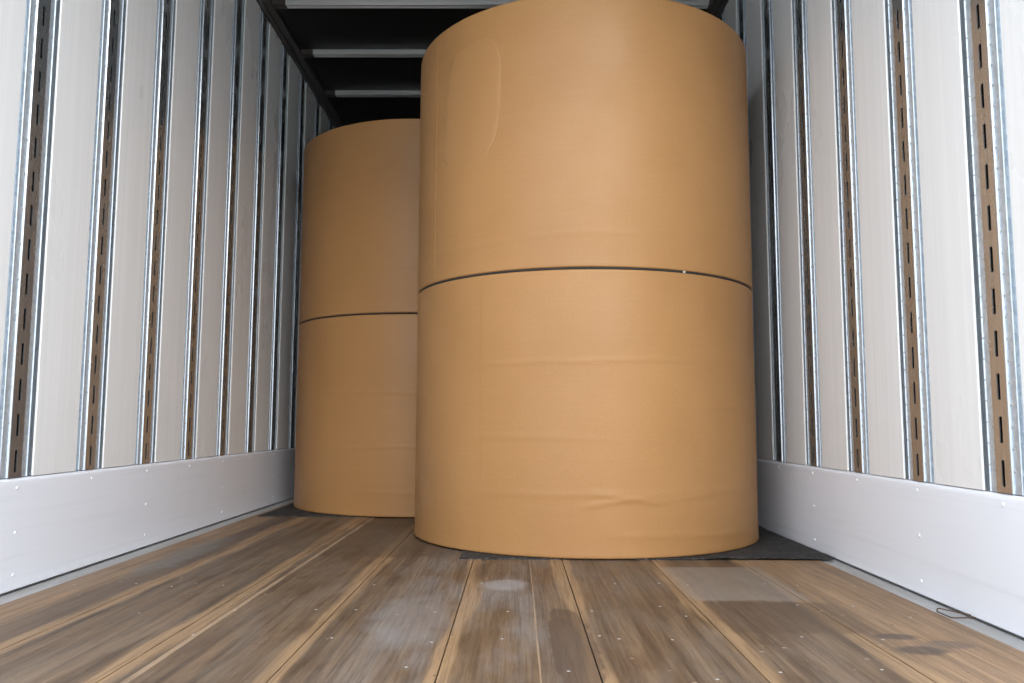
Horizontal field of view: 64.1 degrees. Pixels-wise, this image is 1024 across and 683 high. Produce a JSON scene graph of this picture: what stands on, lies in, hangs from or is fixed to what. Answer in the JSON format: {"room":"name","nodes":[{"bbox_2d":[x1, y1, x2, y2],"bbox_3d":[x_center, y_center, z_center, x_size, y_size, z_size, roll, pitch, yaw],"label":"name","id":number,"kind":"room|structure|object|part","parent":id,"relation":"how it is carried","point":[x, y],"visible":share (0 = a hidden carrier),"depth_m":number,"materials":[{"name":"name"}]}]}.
{"room":"cargo space","nodes":[
{"label":"cargo space","id":0,"kind":"room"},
{"bbox_2d":[0,0,334,596],"bbox_3d":[-1.376,-0.392,4.911,0.036,2.801,6.720,0,-6,0],"label":"wall","id":1,"kind":"structure","parent":0,"point":[55,437],"depth_m":3.05,"materials":[{"name":"silver metal"}]},
{"bbox_3d":[-1.387,-0.852,1.941,0.028,2.380,0.710,0,-6,0],"label":"wall panel","id":2,"kind":"part","parent":1,"relation":"part of","materials":[{"name":"white metal"}]},
{"bbox_2d":[0,0,59,478],"bbox_3d":[-1.385,-0.808,2.378,0.028,2.380,0.202,0,-6,0],"label":"wall post","id":3,"kind":"object","parent":1,"relation":"attached to","point":[38,78],"visible":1,"depth_m":2.33,"materials":[{"name":"metal"}]},
{"bbox_3d":[-1.384,-0.788,2.578,0.028,2.380,0.233,0,-6,0],"label":"wall panel","id":4,"kind":"part","parent":1,"relation":"part of","materials":[{"name":"white metal"}]},
{"bbox_2d":[76,0,126,470],"bbox_3d":[-1.382,-0.768,2.777,0.028,2.380,0.202,0,-6,0],"label":"wall post","id":5,"kind":"object","parent":1,"relation":"attached to","point":[113,15],"visible":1,"depth_m":2.73,"materials":[{"name":"metal"}]},
{"bbox_3d":[-1.382,-0.748,2.976,0.028,2.380,0.233,0,-6,0],"label":"wall panel","id":6,"kind":"part","parent":1,"relation":"part of","materials":[{"name":"white metal"}]},
{"bbox_2d":[0,498,293,604],"bbox_3d":[-1.328,0.964,4.817,0.068,0.034,6.804,0,-6,0],"label":"trim","id":7,"kind":"structure","parent":1,"relation":"attached to","point":[4,599],"depth_m":2.80,"materials":[{"name":"grey metal"}]},
{"bbox_2d":[0,447,294,593],"bbox_3d":[-1.373,0.788,4.793,0.035,0.312,6.720,0,-6,0],"label":"plate","id":8,"kind":"object","parent":1,"relation":"attached to","point":[54,524],"visible":0.99,"depth_m":2.84,"materials":[{"name":"white metal"}]},
{"bbox_2d":[135,0,175,463],"bbox_3d":[-1.380,-0.728,3.175,0.028,2.380,0.202,0,-6,0],"label":"wall post","id":9,"kind":"object","parent":1,"relation":"attached to","point":[165,26],"visible":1,"depth_m":3.15,"materials":[{"name":"metal"}]},
{"bbox_3d":[-1.379,-0.708,3.375,0.028,2.380,0.233,0,-6,0],"label":"wall panel","id":10,"kind":"part","parent":1,"relation":"part of","materials":[{"name":"white metal"}]},
{"bbox_2d":[180,0,213,458],"bbox_3d":[-1.378,-0.688,3.574,0.028,2.380,0.202,0,-6,0],"label":"wall post","id":11,"kind":"object","parent":1,"relation":"attached to","point":[202,106],"visible":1,"depth_m":3.55,"materials":[{"name":"metal"}]},
{"bbox_3d":[-1.377,-0.668,3.773,0.028,2.380,0.233,0,-6,0],"label":"wall panel","id":12,"kind":"part","parent":1,"relation":"part of","materials":[{"name":"white metal"}]},
{"bbox_2d":[216,0,244,455],"bbox_3d":[-1.376,-0.648,3.973,0.028,2.380,0.202,0,-6,0],"label":"wall post","id":13,"kind":"object","parent":1,"relation":"attached to","point":[238,5],"visible":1,"depth_m":3.96,"materials":[{"name":"metal"}]},
{"bbox_3d":[-1.375,-0.628,4.172,0.028,2.380,0.233,0,-6,0],"label":"wall panel","id":14,"kind":"part","parent":1,"relation":"part of","materials":[{"name":"white metal"}]},
{"bbox_2d":[244,10,268,452],"bbox_3d":[-1.374,-0.608,4.371,0.028,2.380,0.202,0,-6,0],"label":"wall post","id":15,"kind":"object","parent":1,"relation":"attached to","point":[264,26],"visible":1,"depth_m":4.37,"materials":[{"name":"metal"}]},
{"bbox_3d":[-1.373,-0.588,4.571,0.028,2.380,0.233,0,-6,0],"label":"wall panel","id":16,"kind":"part","parent":1,"relation":"part of","materials":[{"name":"white metal"}]},
{"bbox_2d":[268,45,287,449],"bbox_3d":[-1.372,-0.568,4.770,0.028,2.380,0.202,0,-6,0],"label":"wall post","id":17,"kind":"object","parent":1,"relation":"attached to","point":[284,55],"visible":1,"depth_m":4.76,"materials":[{"name":"metal"}]},
{"bbox_3d":[-1.371,-0.548,4.969,0.028,2.380,0.233,0,-6,0],"label":"wall panel","id":18,"kind":"part","parent":1,"relation":"part of","materials":[{"name":"white metal"}]},
{"bbox_2d":[288,74,304,447],"bbox_3d":[-1.370,-0.528,5.168,0.028,2.380,0.202,0,-6,0],"label":"wall post","id":19,"kind":"object","parent":1,"relation":"attached to","point":[300,141],"visible":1,"depth_m":5.16,"materials":[{"name":"metal"}]},
{"bbox_2d":[256,0,344,127],"bbox_3d":[-1.329,-1.746,5.046,0.108,0.017,6.720,0,-6,0],"label":"trim","id":20,"kind":"structure","parent":1,"relation":"attached to","point":[273,15],"depth_m":5.02,"materials":[{"name":"metal"}]},
{"bbox_3d":[-1.369,-0.508,5.368,0.028,2.380,0.233,0,-6,0],"label":"wall panel","id":21,"kind":"part","parent":1,"relation":"part of","materials":[{"name":"white metal"}]},
{"bbox_2d":[314,98,319,137],"bbox_3d":[-1.367,-0.488,5.567,0.028,2.380,0.202,0,-6,0],"label":"wall post","id":22,"kind":"object","parent":1,"relation":"attached to","point":[317,105],"visible":0.11,"depth_m":5.65,"materials":[{"name":"metal"}]},
{"bbox_3d":[-1.367,-0.468,5.766,0.028,2.380,0.233,0,-6,0],"label":"wall panel","id":23,"kind":"part","parent":1,"relation":"part of","materials":[{"name":"white metal"}]},
{"bbox_2d":[328,119,332,130],"bbox_3d":[-1.365,-0.448,5.966,0.028,2.380,0.202,0,-6,0],"label":"wall post","id":24,"kind":"object","parent":1,"relation":"attached to","point":[330,126],"visible":0.05,"depth_m":6.05,"materials":[{"name":"metal"}]},
{"bbox_2d":[278,9,707,124],"bbox_3d":[-0.103,-1.766,5.042,2.540,0.030,6.720,0,-6,0],"label":"ceiling","id":25,"kind":"structure","parent":0,"point":[310,28],"depth_m":4.88,"materials":[{"name":"black metal"}]},
{"bbox_2d":[301,49,426,57],"bbox_3d":[-0.103,-1.744,4.954,2.343,0.031,0.060,0,-6,0],"label":"bow","id":26,"kind":"object","parent":25,"relation":"attached to","point":[306,53],"visible":0.49,"depth_m":4.94,"materials":[{"name":"metal"}]},
{"bbox_2d":[324,90,420,96],"bbox_3d":[-0.100,-1.683,5.561,2.343,0.031,0.060,0,-6,0],"label":"bow","id":27,"kind":"object","parent":25,"relation":"attached to","point":[328,93],"visible":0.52,"depth_m":5.54,"materials":[{"name":"metal"}]},
{"bbox_2d":[272,0,712,8],"bbox_3d":[-0.106,-1.803,4.367,2.343,0.031,0.060,0,-6,0],"label":"bow","id":28,"kind":"object","parent":25,"relation":"attached to","point":[278,4],"visible":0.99,"depth_m":4.35,"materials":[{"name":"metal"}]},
{"bbox_2d":[0,502,1023,682],"bbox_3d":[-0.113,0.975,4.767,2.520,0.061,6.720,0,-6,0],"label":"floor","id":29,"kind":"structure","parent":0,"point":[254,599],"depth_m":1.92,"materials":[{"name":"brown wood"}]},
{"bbox_2d":[257,503,364,516],"bbox_3d":[-0.609,0.937,4.720,1.306,0.004,1.332,0,-6,0],"label":"floor mat","id":30,"kind":"object","parent":29,"relation":"on","point":[289,510],"visible":0.12,"depth_m":4.13,"materials":[{"name":"black rubber"}]},
{"bbox_2d":[293,314,417,516],"bbox_3d":[-0.515,0.434,4.775,1.444,1.007,1.446,2,-6,-17],"label":"paper roll","id":31,"kind":"object","parent":30,"relation":"on","point":[355,440],"visible":0.42,"depth_m":4.11,"materials":[{"name":"brown paper"}]},
{"bbox_2d":[300,313,417,323],"bbox_3d":[-0.513,-0.070,4.826,1.439,0.007,1.439,0,-6,0],"label":"sheet","id":32,"kind":"object","parent":31,"relation":"on","point":[365,313],"visible":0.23,"depth_m":4.18,"materials":[{"name":"black paper"}]},
{"bbox_2d":[299,119,419,324],"bbox_3d":[-0.512,-0.576,4.877,1.486,1.009,1.484,0,-6,0],"label":"paper roll","id":33,"kind":"object","parent":32,"relation":"on","point":[360,240],"visible":0.38,"depth_m":4.21,"materials":[{"name":"brown paper"}]},
{"bbox_2d":[459,525,833,559],"bbox_3d":[0.466,0.802,3.386,1.290,0.013,1.161,0,-6,0],"label":"floor mat","id":34,"kind":"object","parent":29,"relation":"on","point":[769,544],"visible":0.19,"depth_m":2.89,"materials":[{"name":"black rubber"}]},
{"bbox_2d":[414,269,758,558],"bbox_3d":[0.308,0.316,3.560,1.444,1.007,1.446,0,-6,3],"label":"paper roll","id":35,"kind":"object","parent":34,"relation":"on","point":[571,413],"visible":1,"depth_m":2.91,"materials":[{"name":"brown paper"}]},
{"bbox_2d":[419,267,750,292],"bbox_3d":[0.310,-0.189,3.611,1.439,0.007,1.439,0,-6,0],"label":"sheet","id":36,"kind":"object","parent":35,"relation":"on","point":[566,268],"visible":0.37,"depth_m":2.96,"materials":[{"name":"black"}]},
{"bbox_2d":[418,0,752,294],"bbox_3d":[0.312,-0.702,3.662,1.446,1.023,1.445,-5,-8,42],"label":"paper roll","id":37,"kind":"object","parent":36,"relation":"on","point":[554,133],"visible":0.94,"depth_m":3.01,"materials":[{"name":"brown paper"}]},
{"bbox_2d":[724,0,1023,640],"bbox_3d":[1.160,-0.384,4.897,0.036,2.801,6.720,0,-6,0],"label":"wall","id":38,"kind":"structure","parent":0,"point":[957,439],"depth_m":2.54,"materials":[{"name":"silver metal"}]},
{"bbox_2d":[707,0,728,18],"bbox_3d":[1.123,-1.738,5.033,0.108,0.017,6.720,0,-6,0],"label":"trim","id":39,"kind":"structure","parent":38,"relation":"attached to","point":[718,6],"depth_m":4.40,"materials":[{"name":"metal"}]},
{"bbox_3d":[1.153,-0.618,4.173,0.028,2.380,0.233,0,-6,0],"label":"wall panel","id":40,"kind":"part","parent":38,"relation":"part of","materials":[{"name":"white metal"}]},
{"bbox_2d":[737,0,757,457],"bbox_3d":[1.151,-0.638,3.974,0.028,2.380,0.202,0,-6,0],"label":"wall post","id":41,"kind":"object","parent":38,"relation":"attached to","point":[741,4],"visible":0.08,"depth_m":3.99,"materials":[{"name":"metal"}]},
{"bbox_3d":[1.151,-0.658,3.775,0.028,2.380,0.233,0,-6,0],"label":"wall panel","id":42,"kind":"part","parent":38,"relation":"part of","materials":[{"name":"white metal"}]},
{"bbox_2d":[762,0,785,461],"bbox_3d":[1.149,-0.678,3.575,0.028,2.380,0.202,0,-6,0],"label":"wall post","id":43,"kind":"object","parent":38,"relation":"attached to","point":[767,5],"visible":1,"depth_m":3.55,"materials":[{"name":"metal"}]},
{"bbox_3d":[1.149,-0.698,3.376,0.028,2.380,0.233,0,-6,0],"label":"wall panel","id":44,"kind":"part","parent":38,"relation":"part of","materials":[{"name":"white metal"}]},
{"bbox_2d":[792,0,821,466],"bbox_3d":[1.147,-0.718,3.177,0.028,2.380,0.202,0,-6,0],"label":"wall post","id":45,"kind":"object","parent":38,"relation":"attached to","point":[801,61],"visible":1,"depth_m":3.14,"materials":[{"name":"metal"}]},
{"bbox_3d":[1.146,-0.738,2.977,0.028,2.380,0.233,0,-6,0],"label":"wall panel","id":46,"kind":"part","parent":38,"relation":"part of","materials":[{"name":"white metal"}]},
{"bbox_2d":[832,0,869,473],"bbox_3d":[1.145,-0.758,2.778,0.028,2.380,0.202,0,-6,0],"label":"wall post","id":47,"kind":"object","parent":38,"relation":"attached to","point":[857,420],"visible":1,"depth_m":2.73,"materials":[{"name":"metal"}]},
{"bbox_3d":[1.144,-0.778,2.579,0.028,2.380,0.233,0,-6,0],"label":"wall panel","id":48,"kind":"part","parent":38,"relation":"part of","materials":[{"name":"white metal"}]},
{"bbox_2d":[757,458,1023,636],"bbox_3d":[1.149,0.797,4.778,0.035,0.312,6.720,0,-6,0],"label":"plate","id":49,"kind":"object","parent":38,"relation":"attached to","point":[959,548],"visible":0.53,"depth_m":2.28,"materials":[{"name":"white metal"}]},
{"bbox_2d":[885,0,933,482],"bbox_3d":[1.143,-0.798,2.379,0.028,2.380,0.202,0,-6,0],"label":"wall post","id":50,"kind":"object","parent":38,"relation":"attached to","point":[914,360],"visible":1,"depth_m":2.33,"materials":[{"name":"metal"}]},
{"bbox_2d":[818,559,1023,651],"bbox_3d":[1.106,0.972,4.803,0.060,0.034,6.804,0,-6,0],"label":"trim","id":51,"kind":"structure","parent":38,"relation":"attached to","point":[1003,637],"depth_m":2.12,"materials":[{"name":"grey metal"}]},
{"bbox_2d":[937,608,975,618],"bbox_3d":[1.088,0.668,2.008,0.056,0.011,0.083,0,-6,0],"label":"wire loop","id":52,"kind":"object","parent":51,"relation":"on","point":[937,608],"visible":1,"depth_m":1.99,"materials":[{"name":"grey metal"}]},
{"bbox_3d":[1.142,-0.818,2.180,0.028,2.380,0.233,0,-6,0],"label":"wall panel","id":53,"kind":"part","parent":38,"relation":"part of","materials":[{"name":"white metal"}]},
{"bbox_2d":[959,0,1023,495],"bbox_3d":[1.141,-0.838,1.981,0.028,2.380,0.202,0,-6,0],"label":"wall post","id":54,"kind":"object","parent":38,"relation":"attached to","point":[1002,418],"visible":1,"depth_m":1.91,"materials":[{"name":"metal"}]},
{"bbox_3d":[1.140,-0.863,1.735,0.028,2.380,0.325,0,-6,0],"label":"wall panel","id":55,"kind":"part","parent":38,"relation":"part of","materials":[{"name":"white metal"}]}
]}

